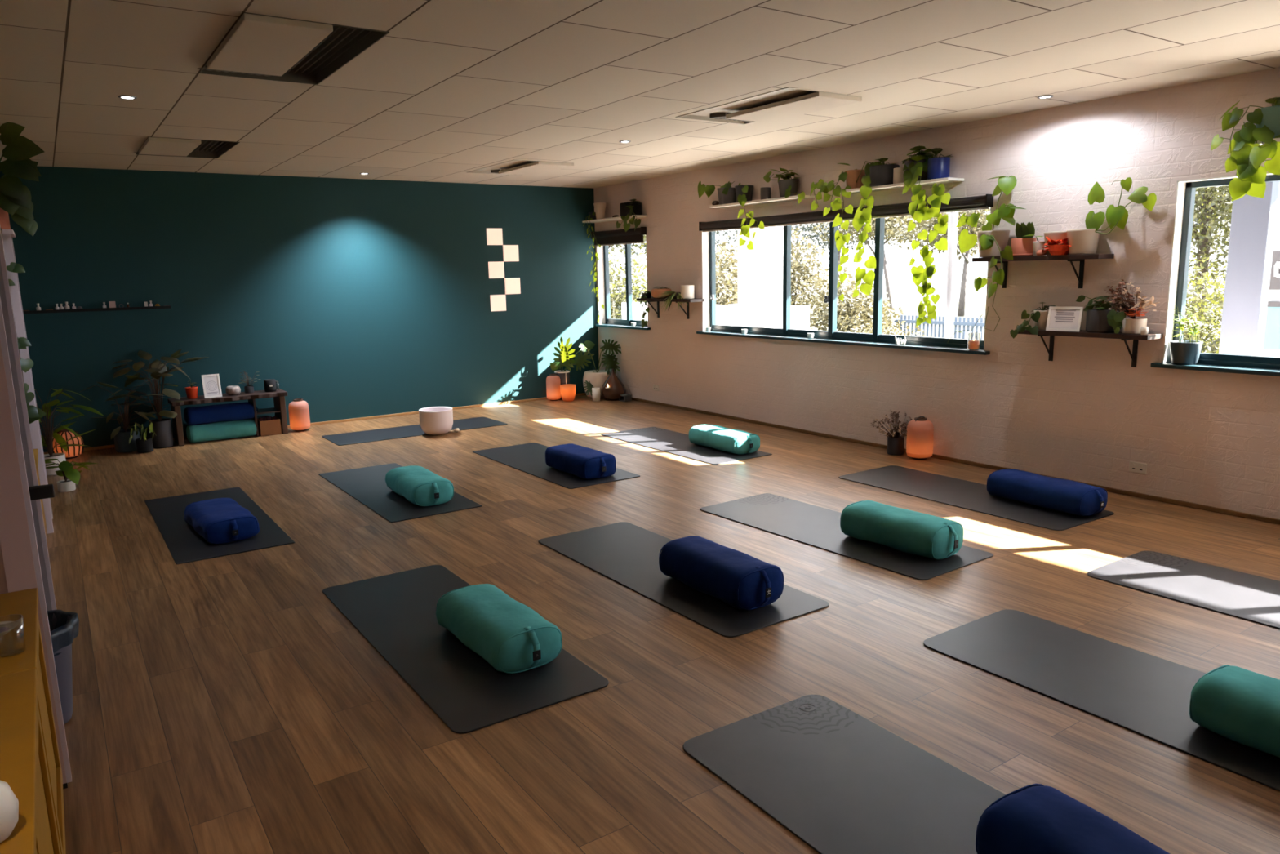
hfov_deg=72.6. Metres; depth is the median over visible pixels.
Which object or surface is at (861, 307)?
bush
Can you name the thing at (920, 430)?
paper lantern
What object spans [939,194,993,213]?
roller blind
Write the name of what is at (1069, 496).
bolster cushion
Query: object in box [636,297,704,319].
shelf
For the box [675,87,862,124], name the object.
ceiling vent
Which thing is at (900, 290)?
road
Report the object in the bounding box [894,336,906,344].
cluster
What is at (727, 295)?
bush
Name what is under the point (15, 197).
hanging plant
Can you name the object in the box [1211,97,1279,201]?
pothos
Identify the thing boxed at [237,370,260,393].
potted succulent
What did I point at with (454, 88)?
ceiling
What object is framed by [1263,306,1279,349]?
poster
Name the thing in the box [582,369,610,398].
pot
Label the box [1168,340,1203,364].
pot
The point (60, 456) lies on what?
pot
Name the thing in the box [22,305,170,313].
ledge
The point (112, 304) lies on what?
card
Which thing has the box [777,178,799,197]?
pot
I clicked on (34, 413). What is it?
pothos
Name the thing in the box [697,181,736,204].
pothos
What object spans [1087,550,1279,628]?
yoga mat
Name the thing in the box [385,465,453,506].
bolster cushion
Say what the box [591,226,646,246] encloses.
roller blind
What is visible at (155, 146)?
ceiling vent
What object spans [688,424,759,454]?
bolster cushion
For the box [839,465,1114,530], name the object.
yoga mat
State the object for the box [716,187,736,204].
pot
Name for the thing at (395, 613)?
yoga mat
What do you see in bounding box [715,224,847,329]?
bush
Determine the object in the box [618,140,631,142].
recessed light
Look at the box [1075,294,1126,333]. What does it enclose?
potted peperomia
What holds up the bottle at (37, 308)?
on the ledge
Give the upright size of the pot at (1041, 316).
0.140 m
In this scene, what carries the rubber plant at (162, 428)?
on the floor
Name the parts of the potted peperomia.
stem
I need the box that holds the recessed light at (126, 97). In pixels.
[117,95,137,99]
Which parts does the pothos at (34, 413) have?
stem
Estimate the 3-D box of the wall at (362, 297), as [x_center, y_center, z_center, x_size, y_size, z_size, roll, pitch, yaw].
[-3.507,-1.423,9.793,6.950,2.950,0.200,-8,12,-33]
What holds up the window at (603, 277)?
in the wall at (1210, 438)
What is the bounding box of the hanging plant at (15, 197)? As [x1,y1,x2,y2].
[0,122,44,235]
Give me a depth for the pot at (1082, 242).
5.98 m
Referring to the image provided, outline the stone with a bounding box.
[1035,249,1047,255]
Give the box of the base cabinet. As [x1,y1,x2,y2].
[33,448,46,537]
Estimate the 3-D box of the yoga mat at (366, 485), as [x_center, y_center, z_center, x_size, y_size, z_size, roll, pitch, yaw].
[-1.903,0.477,6.735,0.660,0.006,1.830,-8,12,-34]
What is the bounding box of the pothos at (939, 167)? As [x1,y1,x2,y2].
[924,147,952,179]
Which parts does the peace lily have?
stem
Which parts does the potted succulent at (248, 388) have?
stem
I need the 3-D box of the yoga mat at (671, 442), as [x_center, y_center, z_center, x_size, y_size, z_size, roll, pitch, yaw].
[0.385,0.158,8.244,0.660,0.006,1.830,-8,12,-33]
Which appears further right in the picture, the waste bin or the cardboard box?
the cardboard box
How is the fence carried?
on the ground
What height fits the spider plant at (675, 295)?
0.237 m
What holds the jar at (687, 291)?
on the shelf at (647, 300)
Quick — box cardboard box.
[257,417,281,435]
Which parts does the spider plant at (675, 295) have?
pot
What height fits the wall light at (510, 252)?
0.200 m
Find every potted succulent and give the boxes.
[185,380,197,399]
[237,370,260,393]
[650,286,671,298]
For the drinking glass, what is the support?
on the sideboard
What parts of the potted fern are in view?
stem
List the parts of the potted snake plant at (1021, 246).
pot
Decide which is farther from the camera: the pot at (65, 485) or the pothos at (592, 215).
the pothos at (592, 215)
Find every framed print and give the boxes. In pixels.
[200,373,222,398]
[1045,306,1084,331]
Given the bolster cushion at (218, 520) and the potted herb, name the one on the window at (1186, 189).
the potted herb
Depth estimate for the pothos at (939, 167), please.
6.88 m
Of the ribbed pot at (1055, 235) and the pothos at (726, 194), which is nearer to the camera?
the ribbed pot at (1055, 235)
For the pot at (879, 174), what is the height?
0.165 m
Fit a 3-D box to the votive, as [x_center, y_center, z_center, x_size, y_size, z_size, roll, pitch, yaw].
[-0.559,-0.417,11.126,0.104,0.168,0.104,-8,12,-33]
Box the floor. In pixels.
[46,395,1279,853]
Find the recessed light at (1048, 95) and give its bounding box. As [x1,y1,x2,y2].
[1036,94,1053,98]
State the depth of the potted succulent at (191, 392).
8.78 m
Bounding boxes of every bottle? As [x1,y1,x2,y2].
[35,303,40,310]
[64,302,70,309]
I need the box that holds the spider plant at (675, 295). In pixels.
[657,291,688,311]
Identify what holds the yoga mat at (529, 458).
on the floor
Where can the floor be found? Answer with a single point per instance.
(223, 704)
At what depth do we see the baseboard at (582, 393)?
10.23 m
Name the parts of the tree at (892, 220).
crown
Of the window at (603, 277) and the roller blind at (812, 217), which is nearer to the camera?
the roller blind at (812, 217)
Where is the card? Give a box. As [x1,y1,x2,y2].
[108,301,115,307]
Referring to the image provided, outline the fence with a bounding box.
[893,315,985,340]
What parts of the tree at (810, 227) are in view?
crown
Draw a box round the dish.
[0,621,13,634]
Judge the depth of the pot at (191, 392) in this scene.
8.77 m
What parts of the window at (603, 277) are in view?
rail, sill, rail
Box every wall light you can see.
[486,228,502,244]
[488,261,504,278]
[489,294,506,311]
[502,244,519,261]
[504,277,520,293]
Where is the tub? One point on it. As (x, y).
(61, 623)
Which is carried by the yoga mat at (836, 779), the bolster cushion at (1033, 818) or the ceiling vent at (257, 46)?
the bolster cushion at (1033, 818)
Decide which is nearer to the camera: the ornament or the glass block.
the ornament
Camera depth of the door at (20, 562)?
2.66 m
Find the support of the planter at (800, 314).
on the paving
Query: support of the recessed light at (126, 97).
in the ceiling
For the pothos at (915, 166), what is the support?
on the floating shelf at (948, 180)
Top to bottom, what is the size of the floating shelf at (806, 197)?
0.022 m
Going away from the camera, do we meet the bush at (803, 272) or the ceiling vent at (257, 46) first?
the ceiling vent at (257, 46)
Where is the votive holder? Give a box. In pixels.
[560,383,575,401]
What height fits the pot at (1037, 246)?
0.100 m
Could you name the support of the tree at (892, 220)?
on the ground
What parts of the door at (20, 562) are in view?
panel, handle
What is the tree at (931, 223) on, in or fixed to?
on the ground
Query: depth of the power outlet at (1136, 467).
6.01 m
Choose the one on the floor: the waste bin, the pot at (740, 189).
the waste bin
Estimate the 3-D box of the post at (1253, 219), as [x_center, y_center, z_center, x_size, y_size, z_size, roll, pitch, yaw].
[4.375,-0.765,6.319,0.120,2.920,0.240,-8,12,-33]
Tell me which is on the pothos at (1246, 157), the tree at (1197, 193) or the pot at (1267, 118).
the pot at (1267, 118)
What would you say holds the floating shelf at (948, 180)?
attached to the wall at (1210, 438)
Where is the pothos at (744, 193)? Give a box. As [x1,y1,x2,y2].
[734,182,764,249]
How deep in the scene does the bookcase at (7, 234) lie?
5.58 m
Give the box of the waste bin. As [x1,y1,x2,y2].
[47,609,79,724]
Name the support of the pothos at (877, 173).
on the floating shelf at (948, 180)
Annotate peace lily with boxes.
[34,388,104,475]
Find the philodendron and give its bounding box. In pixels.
[1066,177,1156,254]
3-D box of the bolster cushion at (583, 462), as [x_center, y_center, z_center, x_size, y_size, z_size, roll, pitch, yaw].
[-0.486,0.278,7.145,0.320,0.181,0.717,-8,12,-34]
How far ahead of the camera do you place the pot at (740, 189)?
8.79 m
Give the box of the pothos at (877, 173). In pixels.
[852,157,899,297]
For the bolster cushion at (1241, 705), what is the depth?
2.90 m
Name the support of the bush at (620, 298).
on the ground
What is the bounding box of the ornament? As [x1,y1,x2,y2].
[1041,236,1071,255]
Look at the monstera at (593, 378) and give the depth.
11.27 m
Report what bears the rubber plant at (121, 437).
on the floor
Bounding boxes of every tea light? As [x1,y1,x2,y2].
[705,327,710,331]
[741,328,746,333]
[807,333,813,338]
[1140,326,1148,334]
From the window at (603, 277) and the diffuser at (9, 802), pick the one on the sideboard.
the diffuser at (9, 802)
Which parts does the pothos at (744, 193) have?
stem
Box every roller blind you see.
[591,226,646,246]
[698,206,867,231]
[871,202,911,218]
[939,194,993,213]
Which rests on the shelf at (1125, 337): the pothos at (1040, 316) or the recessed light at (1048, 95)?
the pothos at (1040, 316)
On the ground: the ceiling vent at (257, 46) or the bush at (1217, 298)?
the bush at (1217, 298)
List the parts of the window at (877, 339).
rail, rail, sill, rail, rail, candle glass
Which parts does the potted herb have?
stem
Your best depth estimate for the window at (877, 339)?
8.30 m
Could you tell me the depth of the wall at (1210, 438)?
6.49 m
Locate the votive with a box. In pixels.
[591,386,599,401]
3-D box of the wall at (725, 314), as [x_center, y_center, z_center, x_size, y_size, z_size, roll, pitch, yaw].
[0.550,-0.953,12.009,0.150,1.470,2.660,-8,12,-33]
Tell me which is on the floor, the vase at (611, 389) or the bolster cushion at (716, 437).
the vase at (611, 389)
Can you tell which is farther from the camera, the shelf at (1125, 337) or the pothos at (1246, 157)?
the shelf at (1125, 337)
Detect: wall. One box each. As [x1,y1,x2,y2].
[0,166,599,452]
[593,67,1279,519]
[621,302,737,325]
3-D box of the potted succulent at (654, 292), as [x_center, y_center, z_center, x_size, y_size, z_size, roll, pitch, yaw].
[0.250,-1.583,10.244,0.250,0.137,0.250,-8,12,-33]
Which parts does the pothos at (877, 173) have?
stem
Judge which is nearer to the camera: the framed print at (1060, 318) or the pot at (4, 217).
the pot at (4, 217)
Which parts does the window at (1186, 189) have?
sill, rail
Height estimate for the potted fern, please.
0.255 m
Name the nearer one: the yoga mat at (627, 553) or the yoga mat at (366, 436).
the yoga mat at (627, 553)
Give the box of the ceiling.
[0,0,1279,188]
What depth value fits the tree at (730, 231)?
39.50 m
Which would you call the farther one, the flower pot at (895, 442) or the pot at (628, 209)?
the pot at (628, 209)
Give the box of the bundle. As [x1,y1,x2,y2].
[260,415,275,421]
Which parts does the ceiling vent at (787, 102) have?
dropped panel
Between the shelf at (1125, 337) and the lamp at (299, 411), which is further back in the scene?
the lamp at (299, 411)
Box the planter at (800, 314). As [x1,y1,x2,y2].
[728,303,809,329]
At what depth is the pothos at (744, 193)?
8.73 m
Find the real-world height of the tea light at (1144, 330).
0.052 m
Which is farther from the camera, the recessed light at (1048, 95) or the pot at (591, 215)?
the pot at (591, 215)
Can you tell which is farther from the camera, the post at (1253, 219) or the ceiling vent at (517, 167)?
the ceiling vent at (517, 167)
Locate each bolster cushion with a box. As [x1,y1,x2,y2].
[183,401,257,424]
[184,497,259,543]
[186,418,257,442]
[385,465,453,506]
[435,583,562,673]
[545,443,616,479]
[658,535,783,609]
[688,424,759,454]
[840,500,963,559]
[975,783,1170,853]
[986,468,1107,515]
[1189,664,1279,757]
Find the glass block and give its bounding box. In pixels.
[618,393,631,401]
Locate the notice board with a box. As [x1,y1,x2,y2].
[1262,186,1279,357]
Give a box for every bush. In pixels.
[608,246,647,319]
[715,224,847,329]
[715,242,737,305]
[795,264,904,334]
[845,319,932,337]
[1182,254,1226,353]
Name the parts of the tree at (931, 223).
crown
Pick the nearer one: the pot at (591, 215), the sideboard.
the sideboard
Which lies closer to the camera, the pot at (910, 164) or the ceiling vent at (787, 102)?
the ceiling vent at (787, 102)
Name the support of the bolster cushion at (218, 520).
on the yoga mat at (184, 544)
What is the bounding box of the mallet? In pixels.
[448,427,459,431]
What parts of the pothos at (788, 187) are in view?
stem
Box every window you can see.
[595,235,650,329]
[696,207,991,355]
[1150,172,1279,376]
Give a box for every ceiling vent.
[135,136,239,158]
[196,12,389,84]
[466,159,573,175]
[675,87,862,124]
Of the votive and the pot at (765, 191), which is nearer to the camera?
the pot at (765, 191)
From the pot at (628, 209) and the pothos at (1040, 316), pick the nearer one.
the pothos at (1040, 316)
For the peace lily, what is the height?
0.792 m
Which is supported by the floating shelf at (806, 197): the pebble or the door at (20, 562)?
the pebble
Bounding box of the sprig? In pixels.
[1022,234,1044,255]
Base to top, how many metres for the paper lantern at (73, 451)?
0.270 m
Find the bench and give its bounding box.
[167,388,288,445]
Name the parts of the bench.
leg, leg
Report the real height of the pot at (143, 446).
0.130 m
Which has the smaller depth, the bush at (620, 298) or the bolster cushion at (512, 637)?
the bolster cushion at (512, 637)
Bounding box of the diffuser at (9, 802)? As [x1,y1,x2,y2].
[0,779,18,842]
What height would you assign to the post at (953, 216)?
2.800 m
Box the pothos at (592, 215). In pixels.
[582,212,604,322]
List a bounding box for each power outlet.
[653,384,658,391]
[1128,461,1146,474]
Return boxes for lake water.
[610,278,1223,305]
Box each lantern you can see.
[52,428,84,458]
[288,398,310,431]
[546,373,560,400]
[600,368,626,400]
[906,416,933,459]
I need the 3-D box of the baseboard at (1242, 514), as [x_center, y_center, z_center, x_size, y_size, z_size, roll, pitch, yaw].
[2.925,0.347,6.789,0.022,0.030,12.400,-8,12,-33]
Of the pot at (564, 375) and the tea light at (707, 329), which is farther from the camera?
the pot at (564, 375)
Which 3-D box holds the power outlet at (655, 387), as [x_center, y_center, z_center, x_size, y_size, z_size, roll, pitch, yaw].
[0.195,-0.484,10.727,0.016,0.072,0.116,-8,12,-33]
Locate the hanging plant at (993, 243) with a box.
[946,175,1025,342]
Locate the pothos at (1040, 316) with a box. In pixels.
[1009,302,1055,338]
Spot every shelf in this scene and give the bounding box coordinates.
[256,407,280,414]
[582,214,647,222]
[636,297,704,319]
[709,195,815,208]
[845,177,964,194]
[972,253,1114,288]
[1016,328,1162,367]
[1254,137,1279,145]
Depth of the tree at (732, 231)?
53.37 m
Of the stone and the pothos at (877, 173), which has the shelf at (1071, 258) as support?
the stone
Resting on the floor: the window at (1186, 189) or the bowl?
the bowl
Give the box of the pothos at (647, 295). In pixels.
[639,290,651,328]
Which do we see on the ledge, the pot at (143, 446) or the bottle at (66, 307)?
the bottle at (66, 307)
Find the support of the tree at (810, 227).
on the ground
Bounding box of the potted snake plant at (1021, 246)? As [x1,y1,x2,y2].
[1010,222,1036,256]
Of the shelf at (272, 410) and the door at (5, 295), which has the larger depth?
the shelf at (272, 410)
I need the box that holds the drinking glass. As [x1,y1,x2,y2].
[0,613,25,657]
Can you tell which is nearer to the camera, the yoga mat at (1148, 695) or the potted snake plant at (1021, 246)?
the yoga mat at (1148, 695)
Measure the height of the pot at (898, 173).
0.130 m
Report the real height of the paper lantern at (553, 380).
0.351 m
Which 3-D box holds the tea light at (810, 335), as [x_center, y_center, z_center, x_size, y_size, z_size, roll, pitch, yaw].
[1.664,-0.889,8.500,0.063,0.048,0.061,-8,12,-33]
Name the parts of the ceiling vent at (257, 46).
dropped panel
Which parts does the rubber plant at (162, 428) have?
stem, pot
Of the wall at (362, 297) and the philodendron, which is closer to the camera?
the philodendron
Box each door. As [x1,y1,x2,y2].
[0,226,56,610]
[0,297,71,788]
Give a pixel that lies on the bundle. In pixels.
(274, 415)
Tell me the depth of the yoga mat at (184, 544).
5.68 m
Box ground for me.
[613,274,1224,352]
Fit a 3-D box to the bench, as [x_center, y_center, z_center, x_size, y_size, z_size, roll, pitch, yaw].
[-4.255,-0.109,9.068,1.090,0.450,0.374,-8,12,-33]
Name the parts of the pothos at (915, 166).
stem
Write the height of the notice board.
3.050 m
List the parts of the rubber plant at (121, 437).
stem, pot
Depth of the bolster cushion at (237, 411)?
8.91 m
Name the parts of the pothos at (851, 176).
stem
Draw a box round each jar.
[263,378,276,391]
[680,284,694,298]
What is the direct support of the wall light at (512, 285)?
attached to the wall at (362, 297)
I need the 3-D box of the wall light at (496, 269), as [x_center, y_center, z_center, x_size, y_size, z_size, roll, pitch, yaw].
[-1.774,-1.938,10.760,0.203,0.200,0.030,-8,12,-33]
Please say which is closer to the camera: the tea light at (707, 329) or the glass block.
the tea light at (707, 329)
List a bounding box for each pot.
[0,208,10,229]
[44,453,66,475]
[57,479,75,492]
[135,437,153,453]
[185,386,197,399]
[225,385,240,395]
[244,385,253,393]
[555,370,569,399]
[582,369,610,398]
[588,212,596,220]
[619,202,641,216]
[641,293,651,297]
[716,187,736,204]
[734,185,753,202]
[760,186,770,199]
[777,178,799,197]
[844,169,865,188]
[869,164,899,186]
[870,408,911,455]
[893,167,905,183]
[904,159,927,181]
[927,156,950,179]
[976,230,1010,257]
[1032,241,1044,255]
[1034,309,1048,329]
[1044,231,1069,255]
[1066,228,1102,254]
[1085,308,1118,333]
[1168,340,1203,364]
[1255,105,1279,140]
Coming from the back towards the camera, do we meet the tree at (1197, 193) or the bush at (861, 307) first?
the tree at (1197, 193)
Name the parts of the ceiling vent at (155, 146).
dropped panel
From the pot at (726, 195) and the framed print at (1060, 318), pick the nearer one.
the framed print at (1060, 318)
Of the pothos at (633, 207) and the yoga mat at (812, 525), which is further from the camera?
the pothos at (633, 207)
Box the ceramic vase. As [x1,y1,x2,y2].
[593,202,606,219]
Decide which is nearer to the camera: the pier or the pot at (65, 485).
the pot at (65, 485)
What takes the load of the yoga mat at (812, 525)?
on the floor
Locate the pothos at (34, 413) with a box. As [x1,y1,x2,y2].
[0,227,46,423]
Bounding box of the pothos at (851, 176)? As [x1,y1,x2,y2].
[810,163,865,301]
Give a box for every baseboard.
[43,392,586,454]
[631,396,1279,524]
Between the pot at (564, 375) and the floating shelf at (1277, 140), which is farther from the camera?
the pot at (564, 375)
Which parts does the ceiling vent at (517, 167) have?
dropped panel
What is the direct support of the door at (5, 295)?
on the floor
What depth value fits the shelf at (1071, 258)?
6.18 m
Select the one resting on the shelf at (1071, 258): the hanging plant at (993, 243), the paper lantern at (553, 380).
the hanging plant at (993, 243)
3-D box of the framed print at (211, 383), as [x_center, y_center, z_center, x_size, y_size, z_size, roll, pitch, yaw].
[-4.360,-0.418,8.874,0.165,0.234,0.049,-10,13,-39]
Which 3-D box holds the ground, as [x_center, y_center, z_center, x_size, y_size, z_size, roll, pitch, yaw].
[43.552,-8.432,53.119,119.830,0.100,140.000,-8,12,-33]
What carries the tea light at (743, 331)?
on the window at (877, 339)
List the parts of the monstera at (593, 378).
stem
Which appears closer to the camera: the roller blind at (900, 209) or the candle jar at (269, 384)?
the roller blind at (900, 209)
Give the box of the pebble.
[711,200,719,205]
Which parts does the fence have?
rail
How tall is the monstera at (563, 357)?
0.824 m
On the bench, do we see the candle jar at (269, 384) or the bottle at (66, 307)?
the candle jar at (269, 384)
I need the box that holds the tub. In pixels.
[51,613,72,724]
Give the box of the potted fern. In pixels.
[44,458,97,492]
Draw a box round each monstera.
[550,336,595,399]
[578,338,621,398]
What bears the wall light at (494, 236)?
attached to the wall at (362, 297)
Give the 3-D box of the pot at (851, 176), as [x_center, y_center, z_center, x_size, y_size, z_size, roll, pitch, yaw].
[1.890,-2.166,7.653,0.180,0.160,0.180,-8,12,-33]
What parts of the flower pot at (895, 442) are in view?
stem, pot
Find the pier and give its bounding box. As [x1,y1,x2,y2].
[737,226,782,328]
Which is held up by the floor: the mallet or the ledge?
the mallet
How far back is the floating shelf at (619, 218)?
10.89 m
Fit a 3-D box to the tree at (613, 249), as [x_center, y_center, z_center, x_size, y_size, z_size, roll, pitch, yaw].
[-1.099,-3.812,20.088,3.699,4.445,6.558,-10,13,-40]
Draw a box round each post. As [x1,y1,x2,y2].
[943,211,958,337]
[1218,181,1279,355]
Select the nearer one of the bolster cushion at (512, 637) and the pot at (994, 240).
the bolster cushion at (512, 637)
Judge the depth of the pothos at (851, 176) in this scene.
7.70 m
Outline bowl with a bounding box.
[418,406,453,435]
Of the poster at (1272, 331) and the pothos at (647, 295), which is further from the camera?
the pothos at (647, 295)
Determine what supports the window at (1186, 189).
in the wall at (1210, 438)
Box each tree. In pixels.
[608,231,715,257]
[622,229,737,260]
[715,223,865,260]
[791,222,920,291]
[808,215,928,310]
[885,207,990,316]
[1186,185,1232,338]
[1193,185,1232,239]
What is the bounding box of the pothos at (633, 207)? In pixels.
[616,199,641,231]
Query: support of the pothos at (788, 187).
on the floating shelf at (806, 197)
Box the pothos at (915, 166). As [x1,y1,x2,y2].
[902,145,951,326]
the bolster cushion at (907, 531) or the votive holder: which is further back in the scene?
the votive holder
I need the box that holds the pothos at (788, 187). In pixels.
[763,167,804,204]
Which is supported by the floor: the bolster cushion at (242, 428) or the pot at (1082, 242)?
the bolster cushion at (242, 428)
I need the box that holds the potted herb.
[1168,303,1204,364]
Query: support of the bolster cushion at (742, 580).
on the yoga mat at (627, 553)
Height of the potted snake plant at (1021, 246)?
0.248 m
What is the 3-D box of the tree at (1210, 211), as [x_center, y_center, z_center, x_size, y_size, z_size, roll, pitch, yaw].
[8.771,-3.225,13.189,4.904,5.264,3.466,1,10,11]
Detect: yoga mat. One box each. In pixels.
[144,486,294,564]
[319,462,482,522]
[321,417,507,445]
[322,564,608,733]
[472,442,639,488]
[537,521,829,637]
[600,426,772,464]
[683,694,1005,853]
[699,493,993,580]
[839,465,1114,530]
[923,608,1279,791]
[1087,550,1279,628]
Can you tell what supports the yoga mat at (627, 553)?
on the floor
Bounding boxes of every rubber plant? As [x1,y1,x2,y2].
[79,377,165,452]
[97,349,208,448]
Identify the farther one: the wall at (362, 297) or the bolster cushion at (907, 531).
the wall at (362, 297)
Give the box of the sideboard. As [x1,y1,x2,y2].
[0,587,66,853]
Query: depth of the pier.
10.35 m
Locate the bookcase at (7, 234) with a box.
[2,229,53,533]
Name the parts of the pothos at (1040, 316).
stem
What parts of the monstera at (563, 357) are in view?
stem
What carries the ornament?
on the shelf at (1071, 258)
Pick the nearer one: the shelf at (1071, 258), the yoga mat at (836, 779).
the yoga mat at (836, 779)
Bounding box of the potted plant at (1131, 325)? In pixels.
[1100,279,1159,333]
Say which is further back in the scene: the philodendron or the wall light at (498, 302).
the wall light at (498, 302)
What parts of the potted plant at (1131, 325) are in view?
stem, pot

